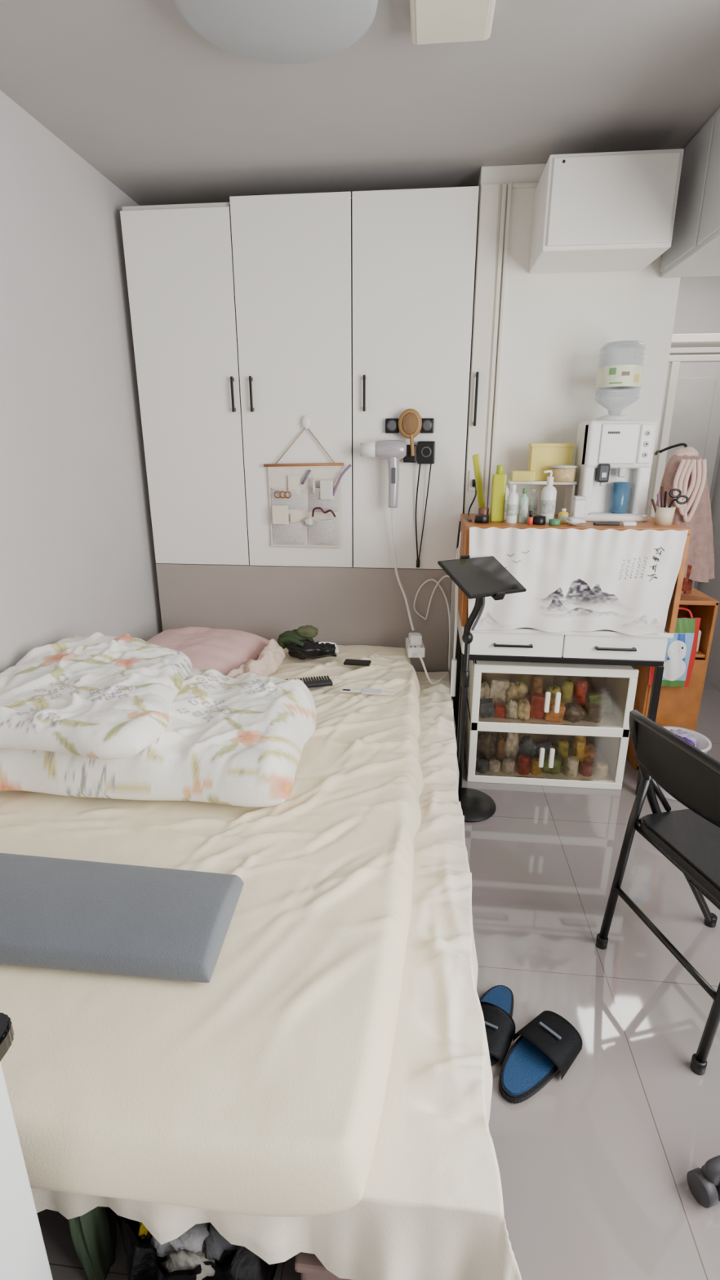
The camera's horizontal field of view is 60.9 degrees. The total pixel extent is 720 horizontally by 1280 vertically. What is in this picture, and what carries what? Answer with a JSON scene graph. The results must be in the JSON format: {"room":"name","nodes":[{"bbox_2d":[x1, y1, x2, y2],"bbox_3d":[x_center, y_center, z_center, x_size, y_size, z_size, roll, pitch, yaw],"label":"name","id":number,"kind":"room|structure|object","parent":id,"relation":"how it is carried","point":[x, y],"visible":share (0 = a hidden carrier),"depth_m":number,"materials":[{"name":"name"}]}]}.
{"room":"bedroom","nodes":[
{"label":"bedroom","id":0,"kind":"room"},
{"bbox_2d":[0,89,162,672],"bbox_3d":[-1.300,-0.325,1.676,0.100,2.600,5.900,2,18,6],"label":"wall","id":1,"kind":"structure","parent":0,"point":[77,553],"depth_m":2.39,"materials":[{"name":"paint"}]},
{"bbox_2d":[0,0,719,205],"bbox_3d":[0.401,-1.557,1.095,3.520,0.100,5.900,2,18,6],"label":"ceiling","id":2,"kind":"structure","parent":0,"point":[168,115],"depth_m":2.00,"materials":[{"name":"paint"}]},
{"bbox_2d":[173,0,377,64],"bbox_3d":[-0.209,-1.604,1.516,0.510,0.065,0.510,2,18,6],"label":"ceiling lamp","id":3,"kind":"object","parent":2,"relation":"attached to","point":[277,32],"depth_m":1.59,"materials":[{"name":"white plastic"}]},
{"bbox_2d":[409,0,495,44],"bbox_3d":[0.235,-1.623,1.556,0.215,0.054,0.260,2,18,6],"label":"ceiling lamp","id":4,"kind":"object","parent":2,"relation":"attached to","point":[432,21],"depth_m":1.59,"materials":[{"name":"white plastic"}]},
{"bbox_2d":[36,679,719,1279],"bbox_3d":[0.401,1.016,1.916,3.520,0.100,5.900,2,18,6],"label":"floor","id":5,"kind":"structure","parent":0,"point":[593,1166],"depth_m":1.62,"materials":[{"name":"tile"}]},
{"bbox_2d":[0,1012,53,1279],"bbox_3d":[-0.841,0.941,0.660,0.755,0.806,0.605,2,18,6],"label":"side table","id":6,"kind":"object","parent":5,"relation":"on","point":[23,1253],"visible":1,"depth_m":0.81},
{"bbox_2d":[68,1206,116,1279],"bbox_3d":[-0.494,1.087,1.141,0.059,0.271,0.096,2,18,6],"label":"plastic bag","id":7,"kind":"object","parent":5,"relation":"on","point":[94,1233],"visible":0.61,"depth_m":1.11,"materials":[{"name":"green plastic"}]},
{"bbox_2d":[115,1213,277,1279],"bbox_3d":[-0.282,1.074,1.151,0.320,0.254,0.327,2,18,6],"label":"clothes","id":8,"kind":"object","parent":5,"relation":"on","point":[201,1252],"visible":0.28,"depth_m":1.02,"materials":[{"name":"black fabric"}]},
{"bbox_2d":[120,186,479,699],"bbox_3d":[-0.254,-0.778,3.238,1.556,2.513,0.608,2,18,6],"label":"wardrobe","id":9,"kind":"object","parent":5,"relation":"on","point":[251,317],"visible":0.83,"depth_m":2.83,"materials":[{"name":"white laminate"}]},
{"bbox_2d":[263,415,351,547],"bbox_3d":[-0.250,-0.747,2.920,0.424,0.612,0.060,2,18,6],"label":"organizer","id":10,"kind":"object","parent":9,"relation":"attached to","point":[305,499],"visible":1,"depth_m":2.96,"materials":[{"name":"fabric"}]},
{"bbox_2d":[360,440,414,631],"bbox_3d":[0.137,-0.483,2.903,0.268,0.885,0.110,2,18,6],"label":"hair dryer","id":11,"kind":"object","parent":9,"relation":"attached to","point":[393,451],"visible":1,"depth_m":2.79,"materials":[{"name":"white plastic"}]},
{"bbox_2d":[398,408,422,456],"bbox_3d":[0.227,-0.944,2.788,0.108,0.206,0.029,2,18,6],"label":"brush","id":12,"kind":"object","parent":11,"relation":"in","point":[410,421],"visible":1,"depth_m":2.77,"materials":[{"name":"brown wood"}]},
{"bbox_2d":[415,463,431,568],"bbox_3d":[0.298,-0.593,2.918,0.071,0.505,0.037,2,18,6],"label":"hanging cable","id":13,"kind":"object","parent":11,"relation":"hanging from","point":[417,559],"visible":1,"depth_m":2.93,"materials":[{"name":"black plastic"}]},
{"bbox_2d":[385,417,435,463],"bbox_3d":[0.230,-0.916,2.822,0.232,0.200,0.048,2,18,6],"label":"holder","id":14,"kind":"object","parent":9,"relation":"attached to","point":[426,449],"depth_m":2.81,"materials":[{"name":"black plastic"}]},
{"bbox_2d":[294,1252,351,1279],"bbox_3d":[0.029,1.094,1.220,0.249,0.173,0.353,2,18,6],"label":"storage box","id":15,"kind":"object","parent":5,"relation":"on","point":[310,1267],"visible":0.13,"depth_m":1.05,"materials":[{"name":"plastic"}]},
{"bbox_2d":[437,555,526,822],"bbox_3d":[0.453,0.210,2.479,0.298,1.093,0.299,-9,20,-27],"label":"stand","id":16,"kind":"object","parent":5,"relation":"on","point":[479,578],"visible":0.94,"depth_m":2.37,"materials":[{"name":"black plastic"}]},
{"bbox_2d":[479,985,515,1066],"bbox_3d":[0.356,1.015,1.652,0.129,0.061,0.255,11,21,31],"label":"slipper","id":17,"kind":"object","parent":5,"relation":"on","point":[496,1003],"visible":0.61,"depth_m":1.62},
{"bbox_2d":[498,1010,582,1103],"bbox_3d":[0.449,1.045,1.551,0.277,0.066,0.140,-13,22,-36],"label":"slipper","id":18,"kind":"object","parent":5,"relation":"on","point":[548,1044],"visible":1,"depth_m":1.54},
{"bbox_2d":[463,660,639,790],"bbox_3d":[0.865,0.343,2.904,0.695,0.583,0.384,2,18,6],"label":"base cabinet","id":19,"kind":"object","parent":5,"relation":"on","point":[546,724],"visible":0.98,"depth_m":2.83,"materials":[{"name":"beige plastic"}]},
{"bbox_2d":[453,513,691,795],"bbox_3d":[0.876,0.058,2.796,0.860,1.190,0.494,2,18,6],"label":"desk","id":20,"kind":"object","parent":5,"relation":"on","point":[603,646],"visible":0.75,"depth_m":2.55,"materials":[{"name":"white wood"}]},
{"bbox_2d":[466,483,476,521],"bbox_3d":[0.495,-0.615,2.712,0.032,0.135,0.376,4,18,12],"label":"cable","id":21,"kind":"object","parent":20,"relation":"on","point":[475,495],"visible":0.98,"depth_m":2.76,"materials":[{"name":"black plastic"}]},
{"bbox_2d":[472,453,484,507],"bbox_3d":[0.516,-0.664,2.644,0.072,0.267,0.020,2,18,6],"label":"ruler","id":22,"kind":"object","parent":20,"relation":"on","point":[477,467],"visible":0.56,"depth_m":2.63,"materials":[{"name":"yellow plastic"}]},
{"bbox_2d":[474,507,489,523],"bbox_3d":[0.511,-0.523,2.569,0.062,0.055,0.112,2,18,6],"label":"jar","id":23,"kind":"object","parent":20,"relation":"on","point":[482,517],"visible":1,"depth_m":2.54,"materials":[{"name":"black plastic"}]},
{"bbox_2d":[489,465,506,522],"bbox_3d":[0.576,-0.609,2.550,0.056,0.230,0.040,2,18,6],"label":"detergent bottle","id":24,"kind":"object","parent":20,"relation":"on","point":[498,486],"visible":1,"depth_m":2.53,"materials":[{"name":"yellow plastic"}]},
{"bbox_2d":[503,479,509,519],"bbox_3d":[0.620,-0.604,2.631,0.040,0.170,0.040,2,18,6],"label":"bottle","id":25,"kind":"object","parent":20,"relation":"on","point":[507,492],"visible":0.28,"depth_m":2.61,"materials":[{"name":"white plastic"}]},
{"bbox_2d":[506,484,518,523],"bbox_3d":[0.627,-0.559,2.518,0.044,0.155,0.044,2,18,6],"label":"bottle","id":26,"kind":"object","parent":20,"relation":"on","point":[513,497],"visible":1,"depth_m":2.50,"materials":[{"name":"white plastic"}]},
{"bbox_2d":[517,488,528,523],"bbox_3d":[0.675,-0.554,2.525,0.036,0.140,0.036,2,18,6],"label":"bottle","id":27,"kind":"object","parent":20,"relation":"on","point":[523,501],"visible":1,"depth_m":2.51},
{"bbox_2d":[527,510,533,524],"bbox_3d":[0.692,-0.497,2.488,0.022,0.055,0.022,2,18,6],"label":"bottle","id":28,"kind":"object","parent":20,"relation":"on","point":[530,519],"visible":1,"depth_m":2.48,"materials":[{"name":"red glass"}]},
{"bbox_2d":[527,488,537,517],"bbox_3d":[0.737,-0.575,2.606,0.036,0.130,0.036,2,18,6],"label":"bottle","id":29,"kind":"object","parent":20,"relation":"on","point":[533,500],"visible":0.84,"depth_m":2.59,"materials":[{"name":"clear plastic"}]},
{"bbox_2d":[533,515,546,524],"bbox_3d":[0.730,-0.490,2.497,0.052,0.036,0.052,2,18,6],"label":"jar","id":30,"kind":"object","parent":20,"relation":"on","point":[539,519],"visible":0.99,"depth_m":2.48,"materials":[{"name":"plastic"}]},
{"bbox_2d":[506,480,577,517],"bbox_3d":[0.800,-0.632,2.739,0.285,0.158,0.140,2,18,6],"label":"shelf rack","id":31,"kind":"object","parent":20,"relation":"on","point":[570,486],"visible":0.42,"depth_m":2.67,"materials":[{"name":"white plastic"}]},
{"bbox_2d":[510,471,535,480],"bbox_3d":[0.714,-0.719,2.684,0.100,0.042,0.050,2,18,6],"label":"package","id":32,"kind":"object","parent":31,"relation":"on","point":[515,475],"visible":1,"depth_m":2.66},
{"bbox_2d":[528,443,575,480],"bbox_3d":[0.844,-0.790,2.718,0.187,0.157,0.075,2,18,6],"label":"storage box","id":33,"kind":"object","parent":31,"relation":"on","point":[541,455],"visible":0.78,"depth_m":2.68,"materials":[{"name":"yellow plastic"}]},
{"bbox_2d":[550,465,577,481],"bbox_3d":[0.876,-0.719,2.642,0.112,0.068,0.112,2,18,6],"label":"food container","id":34,"kind":"object","parent":31,"relation":"on","point":[560,473],"visible":0.94,"depth_m":2.60,"materials":[{"name":"beige plastic"}]},
{"bbox_2d":[539,470,556,523],"bbox_3d":[0.780,-0.594,2.532,0.062,0.211,0.061,2,18,6],"label":"lotion bottle","id":35,"kind":"object","parent":20,"relation":"on","point":[548,493],"visible":0.94,"depth_m":2.51,"materials":[{"name":"white plastic"}]},
{"bbox_2d":[548,518,559,525],"bbox_3d":[0.786,-0.478,2.473,0.044,0.026,0.044,2,18,6],"label":"jar","id":36,"kind":"object","parent":20,"relation":"on","point":[553,522],"visible":1,"depth_m":2.46,"materials":[{"name":"green plastic"}]},
{"bbox_2d":[557,508,568,524],"bbox_3d":[0.837,-0.510,2.521,0.040,0.060,0.040,2,18,6],"label":"bottle","id":37,"kind":"object","parent":20,"relation":"on","point":[563,515],"visible":0.9,"depth_m":2.51,"materials":[{"name":"yellow plastic"}]},
{"bbox_2d":[565,516,586,525],"bbox_3d":[0.867,-0.476,2.458,0.080,0.037,0.047,2,18,6],"label":"wrapper","id":38,"kind":"object","parent":20,"relation":"on","point":[572,521],"visible":0.99,"depth_m":2.44,"materials":[{"name":"white plastic"}]},
{"bbox_2d":[468,527,688,635],"bbox_3d":[0.842,-0.232,2.437,0.825,0.422,0.036,2,18,6],"label":"curtain","id":39,"kind":"object","parent":20,"relation":"hanging from","point":[573,580],"visible":0.88,"depth_m":2.43,"materials":[{"name":"fabric"}]},
{"bbox_2d":[571,495,586,518],"bbox_3d":[0.897,-0.535,2.517,0.044,0.110,0.044,2,18,6],"label":"box","id":40,"kind":"object","parent":20,"relation":"on","point":[579,502],"visible":0.76,"depth_m":2.50,"materials":[{"name":"plastic"}]},
{"bbox_2d":[592,521,636,525],"bbox_3d":[1.027,-0.471,2.470,0.160,0.015,0.040,2,18,6],"label":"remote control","id":41,"kind":"object","parent":20,"relation":"on","point":[610,523],"visible":1,"depth_m":2.46,"materials":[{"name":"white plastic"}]},
{"bbox_2d":[573,414,657,521],"bbox_3d":[1.081,-0.740,2.631,0.278,0.430,0.240,2,18,6],"label":"water dispenser","id":42,"kind":"object","parent":20,"relation":"on","point":[610,449],"visible":0.95,"depth_m":2.54,"materials":[{"name":"white plastic"}]},
{"bbox_2d":[594,340,645,414],"bbox_3d":[1.080,-1.087,2.552,0.179,0.280,0.180,2,18,6],"label":"water bottle","id":43,"kind":"object","parent":42,"relation":"on","point":[615,377],"visible":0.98,"depth_m":2.50,"materials":[{"name":"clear plastic"}]},
{"bbox_2d":[609,481,631,513],"bbox_3d":[1.098,-0.602,2.591,0.072,0.125,0.072,2,18,6],"label":"drinking glass","id":44,"kind":"object","parent":42,"relation":"in","point":[620,490],"visible":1,"depth_m":2.57,"materials":[{"name":"blue glass"}]},
{"bbox_2d":[651,485,688,524],"bbox_3d":[1.245,-0.542,2.469,0.122,0.151,0.076,16,23,40],"label":"cup","id":45,"kind":"object","parent":20,"relation":"on","point":[664,514],"visible":1,"depth_m":2.46,"materials":[{"name":"white plastic"}]},
{"bbox_2d":[595,709,719,1075],"bbox_3d":[0.996,0.613,1.648,0.498,0.830,0.447,-4,18,-12],"label":"folding chair","id":46,"kind":"object","parent":5,"relation":"on","point":[689,838],"visible":1,"depth_m":1.61,"materials":[{"name":"black metal"}]},
{"bbox_2d":[626,587,719,769],"bbox_3d":[1.465,0.191,2.947,0.250,0.845,0.305,2,18,6],"label":"wooden shelf","id":47,"kind":"object","parent":5,"relation":"on","point":[677,706],"visible":0.32,"depth_m":2.83,"materials":[{"name":"orange wood"}]},
{"bbox_2d":[647,607,701,687],"bbox_3d":[1.396,0.036,2.716,0.184,0.360,0.065,2,18,6],"label":"shopping bag","id":48,"kind":"object","parent":47,"relation":"hanging from","point":[681,650],"visible":0.75,"depth_m":2.70,"materials":[{"name":"multicoloured paper"}]},
{"bbox_2d":[648,333,719,516],"bbox_3d":[1.765,-0.675,3.627,0.655,2.079,0.250,2,18,6],"label":"door frame","id":49,"kind":"structure","parent":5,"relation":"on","point":[678,340],"depth_m":3.30,"materials":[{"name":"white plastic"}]},
{"bbox_2d":[657,725,711,800],"bbox_3d":[1.413,0.551,2.743,0.250,0.281,0.250,2,18,6],"label":"bucket","id":50,"kind":"object","parent":5,"relation":"on","point":[695,739],"visible":0.22,"depth_m":2.72,"materials":[{"name":"white plastic"}]},
{"bbox_2d":[686,1155,719,1208],"bbox_3d":[0.846,1.103,1.288,0.308,0.115,0.066,-3,18,-10],"label":"office chair caster","id":51,"kind":"object","parent":5,"relation":"on","point":[704,1183],"visible":1,"depth_m":1.26,"materials":[{"name":"grey plastic"}]},
{"bbox_3d":[-0.445,0.679,2.197,1.520,0.370,2.300,2,18,6],"label":"frame","id":52,"kind":"object","parent":5,"relation":"on","visible":0},
{"bbox_2d":[31,671,521,1279],"bbox_3d":[-0.406,0.605,2.099,1.593,0.296,2.413,2,18,6],"label":"sheet","id":53,"kind":"object","parent":52,"relation":"on","point":[431,1206],"visible":0.38,"depth_m":1.03,"materials":[{"name":"beige fabric"}]},
{"bbox_2d":[0,644,423,1217],"bbox_3d":[-0.501,0.417,2.066,1.427,0.154,2.411,2,18,6],"label":"mattress","id":54,"kind":"object","parent":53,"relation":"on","point":[258,1088],"visible":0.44,"depth_m":1.13,"materials":[{"name":"beige fabric"}]},
{"bbox_2d":[0,853,244,982],"bbox_3d":[-0.587,0.565,1.305,0.652,0.056,0.292,2,18,6],"label":"pillow","id":55,"kind":"object","parent":54,"relation":"on","point":[55,913],"visible":1,"depth_m":1.24,"materials":[{"name":"grey fabric"}]},
{"bbox_2d":[0,668,316,807],"bbox_3d":[-0.685,0.247,2.017,1.054,0.213,0.758,2,18,6],"label":"duvet","id":56,"kind":"object","parent":54,"relation":"on","point":[225,740],"visible":0.51,"depth_m":1.71,"materials":[{"name":"fabric"}]},
{"bbox_2d":[0,631,192,759],"bbox_3d":[-0.856,0.125,1.992,0.710,0.138,0.854,2,18,6],"label":"pillow","id":57,"kind":"object","parent":56,"relation":"on","point":[97,695],"visible":1,"depth_m":1.82,"materials":[{"name":"fabric"}]},
{"bbox_2d":[146,626,269,675],"bbox_3d":[-0.760,0.060,2.744,0.584,0.140,0.618,4,18,11],"label":"pillow","id":58,"kind":"object","parent":54,"relation":"on","point":[223,651],"visible":0.49,"depth_m":2.71,"materials":[{"name":"fabric"}]},
{"bbox_2d":[226,638,285,678],"bbox_3d":[-0.437,0.110,2.613,0.118,0.120,0.566,4,18,11],"label":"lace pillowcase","id":59,"kind":"object","parent":54,"relation":"on","point":[272,655],"visible":0.53,"depth_m":2.61,"materials":[{"name":"white fabric"}]},
{"bbox_2d":[277,625,338,659],"bbox_3d":[-0.253,0.011,2.885,0.327,0.139,0.189,8,19,24],"label":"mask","id":60,"kind":"object","parent":54,"relation":"on","point":[300,643],"visible":1,"depth_m":2.86,"materials":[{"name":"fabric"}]},
{"bbox_2d":[284,675,333,688],"bbox_3d":[-0.247,0.179,2.555,0.255,0.016,0.094,-4,18,-13],"label":"comb","id":61,"kind":"object","parent":54,"relation":"on","point":[326,682],"visible":0.51,"depth_m":2.54,"materials":[{"name":"black plastic"}]},
{"bbox_2d":[343,658,371,666],"bbox_3d":[-0.012,0.102,2.778,0.120,0.012,0.056,3,18,10],"label":"mobile phone","id":62,"kind":"object","parent":54,"relation":"on","point":[348,661],"visible":1,"depth_m":2.76,"materials":[{"name":"black plastic"}]},
{"bbox_2d":[340,688,395,694],"bbox_3d":[0.030,0.207,2.475,0.220,0.008,0.050,3,18,9],"label":"paper slip","id":63,"kind":"object","parent":54,"relation":"on","point":[365,691],"visible":1,"depth_m":2.47,"materials":[{"name":"white paper"}]},
{"bbox_2d":[405,632,448,684],"bbox_3d":[0.324,0.082,2.950,0.217,0.231,0.219,2,18,6],"label":"power strip","id":64,"kind":"object","parent":53,"relation":"on","point":[415,646],"visible":1,"depth_m":2.89,"materials":[{"name":"white plastic"}]},
{"bbox_2d":[413,520,462,696],"bbox_3d":[0.417,-0.160,2.770,0.168,0.762,0.628,-4,18,-12],"label":"charging cable","id":65,"kind":"object","parent":53,"relation":"attached to","point":[454,661],"visible":0.84,"depth_m":2.69,"materials":[{"name":"white plastic"}]},
{"bbox_2d":[462,163,680,515],"bbox_3d":[0.962,-0.810,3.197,0.855,2.600,0.650,2,18,6],"label":"wall","id":66,"kind":"structure","parent":0,"point":[556,326],"depth_m":2.69,"materials":[{"name":"beige paint"}]},
{"bbox_2d":[468,470,482,491],"bbox_3d":[0.545,-0.749,2.881,0.062,0.095,0.035,2,18,6],"label":"electrical outlet","id":67,"kind":"object","parent":66,"relation":"attached to","point":[472,482],"visible":0.59,"depth_m":2.88,"materials":[{"name":"white plastic"}]},
{"bbox_2d":[473,371,479,426],"bbox_3d":[0.526,-1.091,2.778,0.012,0.230,0.029,2,18,6],"label":"door handle","id":68,"kind":"object","parent":66,"relation":"attached to","point":[477,372],"visible":1,"depth_m":2.76,"materials":[{"name":"black metal"}]},
{"bbox_2d":[461,183,499,653],"bbox_3d":[0.541,-0.688,2.929,0.075,2.530,0.020,2,18,6],"label":"trim","id":69,"kind":"structure","parent":66,"relation":"attached to","point":[489,197],"depth_m":2.69,"materials":[{"name":"white wood"}]},
{"bbox_2d":[484,182,537,514],"bbox_3d":[0.663,-0.683,2.915,0.145,2.530,0.025,2,18,6],"label":"trim","id":70,"kind":"structure","parent":66,"relation":"attached to","point":[529,184],"depth_m":2.70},
{"bbox_2d":[528,148,684,273],"bbox_3d":[0.942,-1.665,2.404,0.470,0.310,0.342,2,18,6],"label":"upper cabinet","id":71,"kind":"object","parent":66,"relation":"attached to","point":[606,211],"visible":1,"depth_m":2.26,"materials":[{"name":"white laminate"}]},
{"bbox_2d":[654,443,714,594],"bbox_3d":[1.450,-0.541,2.737,0.286,0.647,0.289,2,18,6],"label":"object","id":72,"kind":"object","parent":66,"relation":"hanging from","point":[686,471],"visible":0.52,"depth_m":2.63,"materials":[{"name":"fabric"}]},
{"bbox_2d":[659,106,719,277],"bbox_3d":[1.451,-1.552,1.952,0.502,0.430,1.140,2,18,6],"label":"upper cabinet","id":73,"kind":"object","parent":66,"relation":"attached to","point":[694,251],"visible":0.79,"depth_m":2.25,"materials":[{"name":"white wood"}]},
{"bbox_2d":[672,275,719,589],"bbox_3d":[1.927,-1.108,4.130,0.860,2.600,0.100,2,18,6],"label":"wall","id":74,"kind":"structure","parent":0,"point":[698,303],"depth_m":3.77,"materials":[{"name":"paint"}]},
{"bbox_2d":[647,346,719,587],"bbox_3d":[2.038,-0.841,4.113,0.580,2.099,0.068,2,18,6],"label":"door","id":75,"kind":"structure","parent":74,"relation":"in","point":[695,419],"depth_m":3.88,"materials":[{"name":"white wood"}]},
{"bbox_2d":[697,455,719,691],"bbox_3d":[2.101,-0.216,1.335,0.100,2.600,5.700,2,18,6],"label":"wall","id":76,"kind":"structure","parent":0,"point":[712,588],"depth_m":4.00,"materials":[{"name":"paint"}]}
]}

